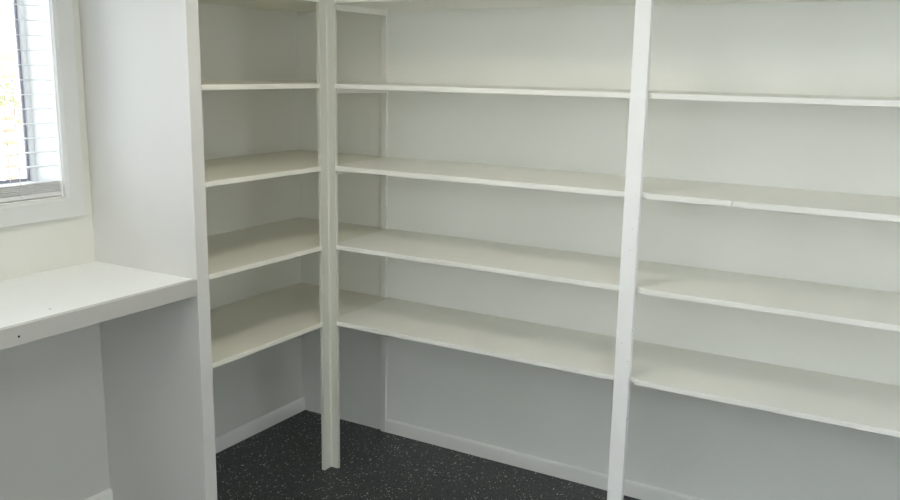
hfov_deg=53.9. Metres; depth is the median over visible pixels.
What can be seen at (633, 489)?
baseboard
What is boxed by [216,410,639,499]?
floor
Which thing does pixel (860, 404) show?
shelving unit
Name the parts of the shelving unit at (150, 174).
panel, shelf, shelf, shelf, shelf, shelf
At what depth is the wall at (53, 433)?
3.57 m
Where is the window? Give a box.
[0,0,86,228]
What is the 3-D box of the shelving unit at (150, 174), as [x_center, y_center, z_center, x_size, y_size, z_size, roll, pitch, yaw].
[-0.768,-0.280,3.496,0.510,2.420,1.134,8,13,30]
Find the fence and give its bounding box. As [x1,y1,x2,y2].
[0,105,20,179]
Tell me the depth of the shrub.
8.97 m
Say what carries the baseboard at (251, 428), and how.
attached to the wall at (53, 433)
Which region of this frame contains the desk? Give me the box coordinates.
[0,261,196,349]
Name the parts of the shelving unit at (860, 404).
corner post, shelf, shelf, shelf, shelf, shelf, support post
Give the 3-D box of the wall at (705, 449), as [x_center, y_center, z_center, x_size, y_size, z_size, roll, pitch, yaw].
[1.759,-0.034,2.811,5.980,2.540,0.190,8,13,30]
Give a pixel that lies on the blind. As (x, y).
(10, 192)
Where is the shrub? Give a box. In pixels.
[0,26,22,155]
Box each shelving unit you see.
[79,0,388,499]
[316,0,899,499]
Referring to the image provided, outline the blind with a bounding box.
[0,0,60,202]
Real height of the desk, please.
0.950 m
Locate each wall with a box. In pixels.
[0,0,302,499]
[296,0,899,499]
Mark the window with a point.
(59, 38)
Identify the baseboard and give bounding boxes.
[85,488,112,499]
[215,397,304,452]
[386,419,703,499]
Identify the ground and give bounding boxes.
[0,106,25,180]
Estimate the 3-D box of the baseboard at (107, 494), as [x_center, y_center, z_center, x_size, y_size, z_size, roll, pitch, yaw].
[-2.322,1.273,1.657,0.013,0.064,4.066,8,13,30]

